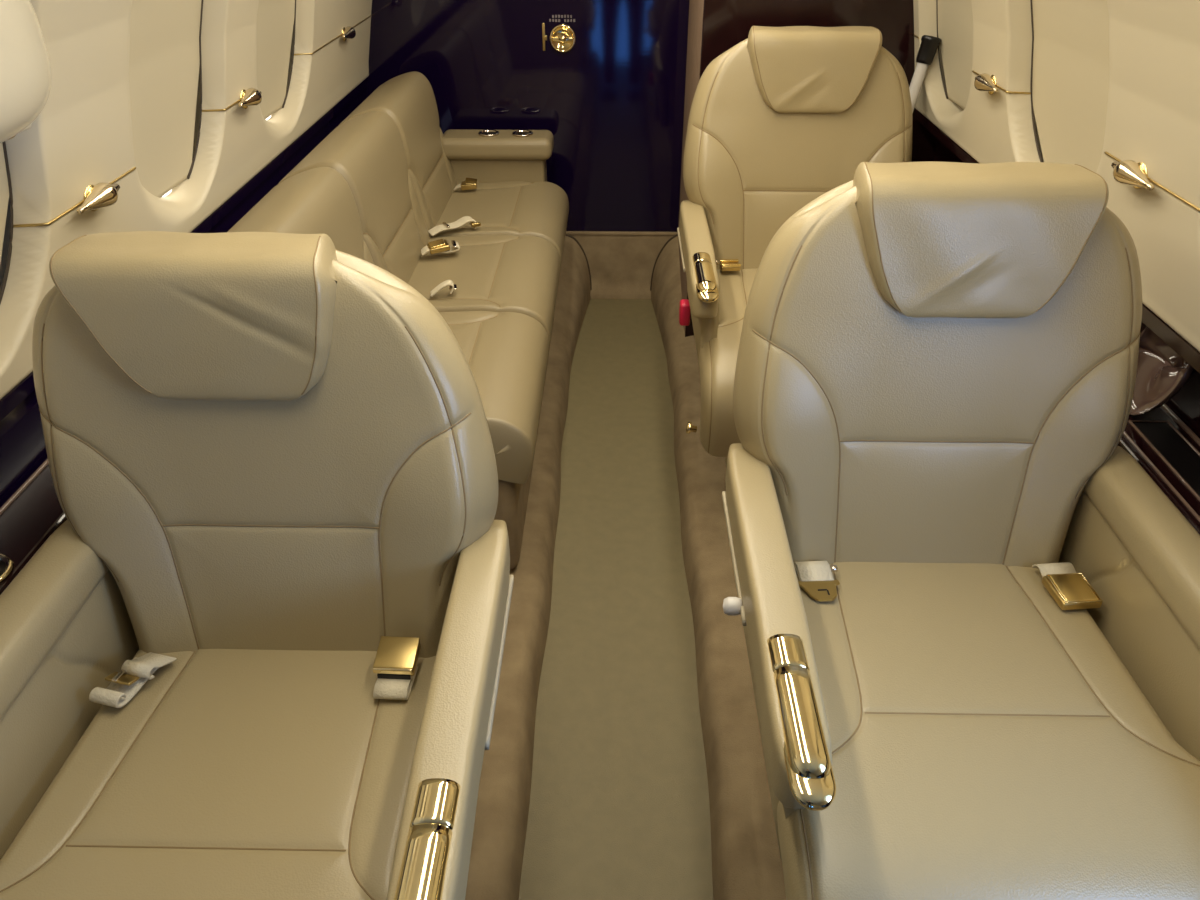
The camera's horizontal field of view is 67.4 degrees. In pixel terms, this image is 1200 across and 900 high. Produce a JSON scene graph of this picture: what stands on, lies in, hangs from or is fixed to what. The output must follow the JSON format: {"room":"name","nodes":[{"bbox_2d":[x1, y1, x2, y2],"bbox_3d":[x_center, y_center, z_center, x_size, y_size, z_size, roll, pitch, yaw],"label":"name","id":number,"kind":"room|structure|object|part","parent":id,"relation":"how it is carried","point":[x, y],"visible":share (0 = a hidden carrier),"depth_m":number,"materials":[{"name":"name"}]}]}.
{"room":"aircraft cabin","nodes":[
{"label":"aircraft cabin","id":0,"kind":"room"},
{"bbox_2d":[0,0,371,399],"bbox_3d":[-0.766,-0.278,0.954,0.367,0.749,5.070,1,33,1],"label":"wall","id":1,"kind":"structure","parent":0,"point":[82,137],"depth_m":1.53,"materials":[{"name":"beige plastic"}]},
{"bbox_2d":[0,141,12,303],"bbox_3d":[-0.814,-0.347,1.065,0.229,0.600,0.504,1,33,1],"label":"window","id":2,"kind":"structure","parent":1,"relation":"in","point":[6,196],"depth_m":1.34,"materials":[{"name":"beige plastic"}]},
{"bbox_2d":[0,0,50,142],"bbox_3d":[-0.839,-0.477,1.082,0.240,0.241,0.370,1,33,1],"label":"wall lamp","id":3,"kind":"object","parent":1,"relation":"attached to","point":[25,70],"visible":1,"depth_m":1.12,"materials":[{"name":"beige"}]},
{"bbox_2d":[13,167,135,227],"bbox_3d":[-0.872,-0.420,1.485,0.075,0.004,0.312,1,33,1],"label":"trim","id":4,"kind":"structure","parent":1,"relation":"attached to","point":[133,168],"depth_m":1.40,"materials":[{"name":"gold metal"}]},
{"bbox_2d":[77,183,119,213],"bbox_3d":[-0.818,-0.409,1.471,0.039,0.044,0.129,1,33,1],"label":"coat hook","id":5,"kind":"object","parent":1,"relation":"attached to","point":[101,195],"visible":1,"depth_m":1.46,"materials":[{"name":"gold metal"}]},
{"bbox_3d":[-0.828,-0.414,1.479,0.018,0.044,0.044,1,33,1],"label":"plate","id":6,"kind":"part","parent":5,"relation":"part of","materials":[{"name":"gold metal"}]},
{"bbox_2d":[129,0,202,197],"bbox_3d":[-0.804,-0.766,1.705,0.239,0.607,0.433,1,33,1],"label":"window","id":7,"kind":"structure","parent":1,"relation":"in","point":[165,65],"depth_m":1.79,"materials":[{"name":"beige"}]},
{"bbox_2d":[0,77,367,506],"bbox_3d":[-0.897,0.221,1.287,0.020,0.451,5.070,1,33,1],"label":"wall panel","id":8,"kind":"object","parent":1,"relation":"attached to","point":[22,442],"visible":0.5,"depth_m":1.47,"materials":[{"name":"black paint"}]},
{"bbox_2d":[202,99,240,111],"bbox_3d":[-0.839,-0.766,2.007,0.060,0.004,0.152,19,38,26],"label":"trim","id":9,"kind":"structure","parent":1,"relation":"attached to","point":[239,100],"depth_m":1.98,"materials":[{"name":"gold metal"}]},
{"bbox_2d":[238,88,261,108],"bbox_3d":[-0.805,-0.806,2.072,0.039,0.044,0.129,1,33,1],"label":"coat hook","id":10,"kind":"object","parent":1,"relation":"attached to","point":[251,96],"visible":1,"depth_m":2.06,"materials":[{"name":"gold metal"}]},
{"bbox_3d":[-0.815,-0.811,2.080,0.018,0.044,0.044,1,33,1],"label":"plate","id":11,"kind":"part","parent":10,"relation":"part of","materials":[{"name":"gold metal"}]},
{"bbox_2d":[256,0,295,119],"bbox_3d":[-0.792,-1.130,2.255,0.239,0.607,0.453,1,33,1],"label":"window","id":12,"kind":"structure","parent":1,"relation":"in","point":[276,19],"depth_m":2.39,"materials":[{"name":"beige plastic"}]},
{"bbox_2d":[294,15,370,54],"bbox_3d":[-0.843,-1.311,2.832,0.078,0.004,0.742,1,33,1],"label":"trim","id":13,"kind":"structure","parent":1,"relation":"attached to","point":[370,15],"depth_m":2.66,"materials":[{"name":"gold metal"}]},
{"bbox_2d":[342,26,355,40],"bbox_3d":[-0.790,-1.305,2.826,0.037,0.042,0.123,1,33,1],"label":"coat hook","id":14,"kind":"object","parent":1,"relation":"attached to","point":[349,32],"visible":1,"depth_m":2.82,"materials":[{"name":"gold metal"}]},
{"bbox_2d":[465,342,572,899],"bbox_3d":[-0.551,0.706,1.600,0.843,0.102,5.070,1,33,1],"label":"floor","id":15,"kind":"structure","parent":0,"point":[503,800],"depth_m":1.88,"materials":[{"name":"carpet"}]},
{"bbox_2d":[0,458,66,594],"bbox_3d":[-0.862,0.750,0.886,0.108,0.610,2.420,1,33,1],"label":"ledge","id":16,"kind":"object","parent":15,"relation":"on","point":[34,511],"visible":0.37,"depth_m":1.32,"materials":[{"name":"brown wood"}]},
{"bbox_2d":[0,554,12,582],"bbox_3d":[-0.843,0.169,1.222,0.084,0.011,0.084,1,33,1],"label":"cup holder","id":17,"kind":"object","parent":16,"relation":"on","point":[6,560],"depth_m":1.23,"materials":[{"name":"gold metal"}]},
{"bbox_2d":[0,231,513,899],"bbox_3d":[-0.464,0.409,1.038,0.663,1.012,1.115,1,33,1],"label":"seat","id":18,"kind":"object","parent":15,"relation":"on","point":[271,455],"visible":0.99,"depth_m":1.18,"materials":[{"name":"leather"}]},
{"bbox_3d":[-0.748,0.378,0.930,0.082,0.074,0.960,1,33,1],"label":"armrest","id":19,"kind":"part","parent":18,"relation":"part of","materials":[{"name":"leather"}]},
{"bbox_3d":[-0.740,0.491,1.029,0.049,0.285,0.880,1,33,1],"label":"armrest panel","id":20,"kind":"part","parent":18,"relation":"part of","materials":[{"name":"leather"}]},
{"bbox_2d":[89,652,176,707],"bbox_3d":[-0.647,0.313,1.246,0.056,0.030,0.105,8,34,12],"label":"belt","id":21,"kind":"object","parent":18,"relation":"on","point":[124,685],"visible":1,"depth_m":1.24,"materials":[{"name":"beige fabric"}]},
{"bbox_2d":[0,649,435,899],"bbox_3d":[-0.458,0.533,1.160,0.592,0.254,0.738,1,33,1],"label":"seat cushion","id":22,"kind":"object","parent":18,"relation":"on","point":[230,774],"depth_m":1.12,"materials":[{"name":"leather"}]},
{"bbox_3d":[-0.460,0.046,1.280,0.629,0.652,0.263,1,33,1],"label":"backrest","id":23,"kind":"part","parent":18,"relation":"part of","materials":[{"name":"leather"}]},
{"bbox_2d":[373,636,420,699],"bbox_3d":[-0.284,0.304,1.253,0.056,0.046,0.083,2,34,3],"label":"belt","id":24,"kind":"object","parent":18,"relation":"on","point":[395,666],"visible":1,"depth_m":1.24,"materials":[{"name":"gold metal"}]},
{"bbox_3d":[-0.283,0.282,1.255,0.056,0.014,0.049,2,34,3],"label":"lid","id":25,"kind":"part","parent":24,"relation":"part of","materials":[{"name":"gold metal"}]},
{"bbox_3d":[-0.169,0.421,0.830,0.044,0.036,0.147,1,33,1],"label":"gold lever","id":26,"kind":"part","parent":18,"relation":"part of","materials":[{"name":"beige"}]},
{"bbox_3d":[-0.166,0.307,1.069,0.071,0.086,0.651,1,33,1],"label":"armrest","id":27,"kind":"part","parent":18,"relation":"part of","materials":[{"name":"leather"}]},
{"bbox_2d":[228,71,568,569],"bbox_3d":[-0.461,-0.525,2.633,0.666,0.802,1.776,1,33,1],"label":"sofa","id":28,"kind":"object","parent":15,"relation":"on","point":[388,175],"visible":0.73,"depth_m":2.47,"materials":[{"name":"leather"}]},
{"bbox_2d":[228,167,374,264],"bbox_3d":[-0.668,-0.333,2.037,0.275,0.466,0.562,1,33,1],"label":"cushion","id":29,"kind":"object","parent":28,"relation":"on","point":[313,200],"depth_m":2.01,"materials":[{"name":"leather"}]},
{"bbox_2d":[278,111,429,283],"bbox_3d":[-0.657,-0.641,2.504,0.275,0.466,0.562,1,33,1],"label":"cushion","id":30,"kind":"object","parent":28,"relation":"on","point":[369,149],"depth_m":2.43,"materials":[{"name":"leather"}]},
{"bbox_2d":[339,71,456,235],"bbox_3d":[-0.647,-0.950,2.971,0.275,0.466,0.562,1,33,1],"label":"cushion","id":31,"kind":"object","parent":28,"relation":"on","point":[408,98],"depth_m":2.90,"materials":[{"name":"leather"}]},
{"bbox_2d":[421,239,459,255],"bbox_3d":[-0.469,-0.595,2.637,0.112,0.031,0.065,-7,34,-11],"label":"belt","id":32,"kind":"object","parent":28,"relation":"on","point":[442,246],"visible":1,"depth_m":2.62,"materials":[{"name":"gold metal"}]},
{"bbox_3d":[-0.477,-0.604,2.632,0.044,0.011,0.046,-11,35,-16],"label":"lid","id":33,"kind":"part","parent":32,"relation":"part of","materials":[{"name":"gold metal"}]},
{"bbox_2d":[430,280,456,296],"bbox_3d":[-0.419,-0.433,2.407,0.072,0.034,0.030,-6,34,-9],"label":"belt","id":34,"kind":"object","parent":28,"relation":"on","point":[452,286],"visible":1,"depth_m":2.40,"materials":[{"name":"beige fabric"}]},
{"bbox_2d":[428,216,480,235],"bbox_3d":[-0.457,-0.702,2.817,0.159,0.031,0.056,-16,37,-23],"label":"belt","id":35,"kind":"object","parent":28,"relation":"on","point":[435,230],"visible":1,"depth_m":2.81,"materials":[{"name":"beige fabric"}]},
{"bbox_2d":[454,178,476,189],"bbox_3d":[-0.471,-0.938,3.168,0.084,0.037,0.058,4,34,6],"label":"belt","id":36,"kind":"object","parent":28,"relation":"on","point":[469,183],"visible":1,"depth_m":3.15,"materials":[{"name":"gold metal"}]},
{"bbox_3d":[-0.452,-0.942,3.158,0.041,0.019,0.039,-3,34,-4],"label":"lid","id":37,"kind":"part","parent":36,"relation":"part of","materials":[{"name":"gold metal"}]},
{"bbox_2d":[408,235,560,346],"bbox_3d":[-0.370,-0.454,2.622,0.482,0.170,0.562,1,33,1],"label":"seat cushion","id":38,"kind":"object","parent":28,"relation":"on","point":[492,273],"depth_m":2.55,"materials":[{"name":"leather"}]},
{"bbox_2d":[439,311,548,483],"bbox_3d":[-0.380,-0.145,2.155,0.482,0.170,0.562,1,33,1],"label":"seat cushion","id":39,"kind":"object","parent":28,"relation":"on","point":[506,353],"depth_m":2.08,"materials":[{"name":"leather"}]},
{"bbox_3d":[-0.369,-1.094,3.224,0.400,0.075,0.160,1,33,1],"label":"armrest","id":40,"kind":"part","parent":28,"relation":"part of","materials":[{"name":"leather"}]},
{"bbox_3d":[-0.379,-1.019,3.291,0.360,0.130,0.120,1,33,1],"label":"armrest panel","id":41,"kind":"part","parent":28,"relation":"part of","materials":[{"name":"leather"}]},
{"bbox_2d":[430,181,568,262],"bbox_3d":[-0.359,-0.762,3.089,0.482,0.170,0.562,1,33,1],"label":"seat cushion","id":42,"kind":"object","parent":28,"relation":"on","point":[540,209],"depth_m":3.01,"materials":[{"name":"leather"}]},
{"bbox_2d":[519,299,712,899],"bbox_3d":[0.027,0.753,1.618,0.620,0.001,5.070,1,33,1],"label":"floor","id":43,"kind":"structure","parent":0,"point":[619,806],"depth_m":2.03,"materials":[{"name":"carpet"}]},
{"bbox_2d":[549,234,591,366],"bbox_3d":[-0.146,-0.498,3.264,0.142,0.281,0.901,3,34,5],"label":"trim","id":44,"kind":"structure","parent":43,"relation":"on","point":[573,298],"depth_m":3.40,"materials":[{"name":"carpet"}]},
{"bbox_2d":[678,0,703,330],"bbox_3d":[0.317,-1.225,2.978,0.026,1.800,0.620,1,33,1],"label":"wall","id":45,"kind":"structure","parent":0,"point":[694,43],"depth_m":3.03,"materials":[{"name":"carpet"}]},
{"bbox_2d":[571,235,672,298],"bbox_3d":[0.064,-0.736,3.625,0.600,0.270,0.015,1,33,1],"label":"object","id":46,"kind":"structure","parent":45,"relation":"attached to","point":[621,266],"depth_m":3.62,"materials":[{"name":"carpet"}]},
{"bbox_2d":[650,234,697,359],"bbox_3d":[0.293,-0.493,3.257,0.136,0.280,0.899,-2,34,-2],"label":"trim","id":47,"kind":"structure","parent":45,"relation":"attached to","point":[665,287],"depth_m":3.42,"materials":[{"name":"carpet"}]},
{"bbox_2d":[667,341,785,899],"bbox_3d":[0.602,0.718,1.582,0.810,0.102,5.070,1,33,1],"label":"floor","id":48,"kind":"structure","parent":0,"point":[746,860],"depth_m":1.87,"materials":[{"name":"carpet"}]},
{"bbox_2d":[677,26,911,465],"bbox_3d":[0.536,-0.411,2.248,0.676,1.047,1.123,1,33,1],"label":"seat","id":49,"kind":"object","parent":48,"relation":"on","point":[783,118],"visible":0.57,"depth_m":2.39,"materials":[{"name":"leather"}]},
{"bbox_3d":[0.210,-0.340,2.228,0.026,0.058,0.040,1,33,1],"label":"release lever","id":50,"kind":"part","parent":49,"relation":"part of","materials":[{"name":"red plastic"}]},
{"bbox_3d":[0.248,-0.502,2.293,0.071,0.086,0.651,1,33,1],"label":"armrest","id":51,"kind":"part","parent":49,"relation":"part of","materials":[{"name":"leather"}]},
{"bbox_3d":[0.267,-0.404,2.370,0.034,0.220,0.530,1,33,1],"label":"armrest panel","id":52,"kind":"part","parent":49,"relation":"part of","materials":[{"name":"leather"}]},
{"bbox_3d":[0.241,-0.389,2.055,0.044,0.036,0.147,1,33,1],"label":"gold lever","id":53,"kind":"part","parent":49,"relation":"part of","materials":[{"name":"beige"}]},
{"bbox_2d":[716,259,740,270],"bbox_3d":[0.352,-0.512,2.494,0.068,0.026,0.047,-2,34,-2],"label":"belt","id":54,"kind":"object","parent":49,"relation":"on","point":[726,264],"visible":0.94,"depth_m":2.48,"materials":[{"name":"gold metal"}]},
{"bbox_3d":[0.359,-0.526,2.500,0.052,0.006,0.010,-2,34,-2],"label":"lid","id":55,"kind":"part","parent":54,"relation":"part of","materials":[{"name":"gold metal"}]},
{"bbox_3d":[0.360,-0.509,2.476,0.054,0.006,0.010,-2,34,-2],"label":"lid","id":56,"kind":"part","parent":54,"relation":"part of","materials":[{"name":"gold metal"}]},
{"bbox_2d":[699,268,757,456],"bbox_3d":[0.538,-0.271,2.376,0.592,0.254,0.738,1,33,1],"label":"seat cushion","id":57,"kind":"object","parent":49,"relation":"on","point":[718,350],"depth_m":2.12,"materials":[{"name":"leather"}]},
{"bbox_3d":[0.544,-0.774,2.489,0.627,0.687,0.270,1,33,1],"label":"backrest","id":58,"kind":"part","parent":49,"relation":"part of","materials":[{"name":"leather"}]},
{"bbox_2d":[722,161,1199,899],"bbox_3d":[0.515,0.285,1.194,0.686,1.047,1.123,1,33,1],"label":"seat","id":59,"kind":"object","parent":48,"relation":"on","point":[936,369],"visible":0.99,"depth_m":1.29,"materials":[{"name":"leather"}]},
{"bbox_3d":[0.187,0.221,1.271,0.028,0.026,0.026,1,33,1],"label":"recline knob","id":60,"kind":"part","parent":59,"relation":"part of","materials":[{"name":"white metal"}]},
{"bbox_3d":[0.250,0.292,1.317,0.034,0.220,0.530,1,33,1],"label":"armrest panel","id":61,"kind":"part","parent":59,"relation":"part of","materials":[{"name":"leather"}]},
{"bbox_3d":[0.232,0.194,1.240,0.071,0.086,0.651,1,33,1],"label":"armrest","id":62,"kind":"part","parent":59,"relation":"part of","materials":[{"name":"leather"}]},
{"bbox_3d":[0.224,0.307,1.002,0.044,0.036,0.147,1,33,1],"label":"gold lever","id":63,"kind":"part","parent":59,"relation":"part of","materials":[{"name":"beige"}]},
{"bbox_2d":[794,561,839,601],"bbox_3d":[0.345,0.204,1.429,0.069,0.014,0.098,2,34,3],"label":"belt","id":64,"kind":"object","parent":59,"relation":"on","point":[816,578],"visible":0.96,"depth_m":1.43,"materials":[{"name":"beige"}]},
{"bbox_3d":[0.528,-0.078,1.435,0.627,0.687,0.270,1,33,1],"label":"backrest","id":65,"kind":"part","parent":59,"relation":"part of","materials":[{"name":"leather"}]},
{"bbox_2d":[777,562,1199,899],"bbox_3d":[0.521,0.425,1.322,0.592,0.254,0.738,1,33,1],"label":"seat cushion","id":66,"kind":"object","parent":59,"relation":"on","point":[991,739],"depth_m":1.16,"materials":[{"name":"leather"}]},
{"bbox_2d":[1032,562,1102,609],"bbox_3d":[0.731,0.208,1.411,0.063,0.020,0.102,-3,34,-4],"label":"belt","id":67,"kind":"object","parent":59,"relation":"on","point":[1070,590],"visible":1,"depth_m":1.39,"materials":[{"name":"gold metal"}]},
{"bbox_3d":[0.732,0.213,1.392,0.052,0.008,0.057,-3,34,-4],"label":"lid","id":68,"kind":"part","parent":67,"relation":"part of","materials":[{"name":"gold metal"}]},
{"bbox_3d":[0.800,0.390,1.183,0.049,0.285,0.880,1,33,1],"label":"armrest panel","id":69,"kind":"part","parent":59,"relation":"part of","materials":[{"name":"leather"}]},
{"bbox_3d":[0.807,0.276,1.084,0.082,0.074,0.960,1,33,1],"label":"armrest","id":70,"kind":"part","parent":59,"relation":"part of","materials":[{"name":"leather"}]},
{"bbox_2d":[1117,404,1199,533],"bbox_3d":[0.933,0.405,1.410,0.134,0.608,3.740,1,33,1],"label":"ledge","id":71,"kind":"object","parent":48,"relation":"on","point":[1164,446],"visible":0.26,"depth_m":1.47,"materials":[{"name":"brown wood"}]},
{"bbox_2d":[1130,327,1194,414],"bbox_3d":[0.958,-0.142,1.528,0.074,0.178,0.146,1,33,1],"label":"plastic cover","id":72,"kind":"object","parent":71,"relation":"on","point":[1162,373],"visible":0.6,"depth_m":1.55,"materials":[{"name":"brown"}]},
{"bbox_2d":[1128,420,1199,501],"bbox_3d":[0.944,0.059,1.391,0.070,0.006,0.391,1,33,1],"label":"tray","id":73,"kind":"object","parent":71,"relation":"on","point":[1169,443],"depth_m":1.48,"materials":[{"name":"brown wood"}]},
{"bbox_2d":[685,0,937,336],"bbox_3d":[0.673,-1.058,2.724,0.750,1.740,0.030,1,33,1],"label":"wall partition","id":74,"kind":"structure","parent":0,"point":[726,23],"depth_m":2.59,"materials":[{"name":"brown wood"}]},
{"bbox_2d":[913,0,1199,351],"bbox_3d":[0.799,-0.274,0.922,0.364,0.719,5.070,1,33,1],"label":"wall","id":75,"kind":"structure","parent":0,"point":[1153,116],"depth_m":1.46,"materials":[{"name":"beige plastic"}]},
{"bbox_2d":[909,35,940,112],"bbox_3d":[0.899,-0.988,2.604,0.144,0.384,0.054,-28,43,-35],"label":"belt","id":76,"kind":"object","parent":75,"relation":"attached to","point":[926,53],"visible":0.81,"depth_m":2.54,"materials":[{"name":"white fabric"}]},
{"bbox_2d":[936,0,972,108],"bbox_3d":[0.870,-1.175,2.281,0.243,0.600,0.449,1,33,1],"label":"window","id":77,"kind":"structure","parent":75,"relation":"in","point":[954,17],"depth_m":2.42,"materials":[{"name":"beige plastic"}]},
{"bbox_2d":[974,73,997,94],"bbox_3d":[0.878,-0.830,2.048,0.039,0.044,0.129,1,33,1],"label":"coat hook","id":78,"kind":"object","parent":75,"relation":"attached to","point":[984,82],"visible":1,"depth_m":2.04,"materials":[{"name":"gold metal"}]},
{"bbox_3d":[0.889,-0.835,2.056,0.018,0.044,0.044,1,33,1],"label":"plate","id":79,"kind":"part","parent":78,"relation":"part of","materials":[{"name":"gold metal"}]},
{"bbox_2d":[972,70,1030,93],"bbox_3d":[0.935,-0.844,2.065,0.079,0.004,0.250,1,33,1],"label":"trim","id":80,"kind":"structure","parent":75,"relation":"attached to","point":[973,71],"depth_m":1.98,"materials":[{"name":"gold metal"}]},
{"bbox_2d":[915,109,1199,437],"bbox_3d":[0.955,0.396,0.996,0.083,0.481,4.460,1,33,1],"label":"wall panel","id":81,"kind":"object","parent":75,"relation":"attached to","point":[1185,404],"visible":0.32,"depth_m":1.54,"materials":[{"name":"brown wood"}]},
{"bbox_2d":[1030,0,1109,172],"bbox_3d":[0.857,-0.788,1.695,0.244,0.600,0.464,1,33,1],"label":"window","id":82,"kind":"structure","parent":75,"relation":"in","point":[1070,69],"depth_m":1.78,"materials":[{"name":"beige plastic"}]},
{"bbox_2d":[1111,160,1154,190],"bbox_3d":[0.866,-0.444,1.464,0.039,0.044,0.129,1,33,1],"label":"coat hook","id":83,"kind":"object","parent":75,"relation":"attached to","point":[1125,172],"visible":1,"depth_m":1.46,"materials":[{"name":"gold metal"}]},
{"bbox_3d":[0.876,-0.450,1.472,0.018,0.044,0.044,1,33,1],"label":"plate","id":84,"kind":"part","parent":83,"relation":"part of","materials":[{"name":"gold metal"}]},
{"bbox_2d":[1104,151,1199,211],"bbox_3d":[0.921,-0.430,1.440,0.079,0.004,0.330,1,33,1],"label":"trim","id":85,"kind":"structure","parent":75,"relation":"attached to","point":[1105,152],"depth_m":1.40,"materials":[{"name":"gold metal"}]},
{"label":"wall","id":86,"kind":"structure","parent":0,"visible":0},
{"bbox_2d":[364,0,689,231],"bbox_3d":[-0.281,-1.504,3.154,1.180,1.520,0.044,1,33,1],"label":"door","id":87,"kind":"structure","parent":86,"relation":"in","point":[607,78],"depth_m":3.25,"materials":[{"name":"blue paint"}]},
{"bbox_3d":[-0.198,-1.456,3.172,0.010,0.090,0.005,1,33,1],"label":"keeper plate","id":88,"kind":"part","parent":87,"relation":"part of","materials":[{"name":"gold metal"}]},
{"bbox_3d":[-0.131,-1.447,3.172,0.072,0.016,0.008,1,33,1],"label":"latch handle","id":89,"kind":"part","parent":87,"relation":"part of","materials":[{"name":"gold metal"}]},
{"bbox_2d":[566,231,677,235],"bbox_3d":[0.064,-0.858,3.561,0.620,0.012,0.020,1,33,1],"label":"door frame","id":90,"kind":"structure","parent":86,"relation":"attached to","point":[567,232],"depth_m":3.55,"materials":[{"name":"carpet"}]}
]}

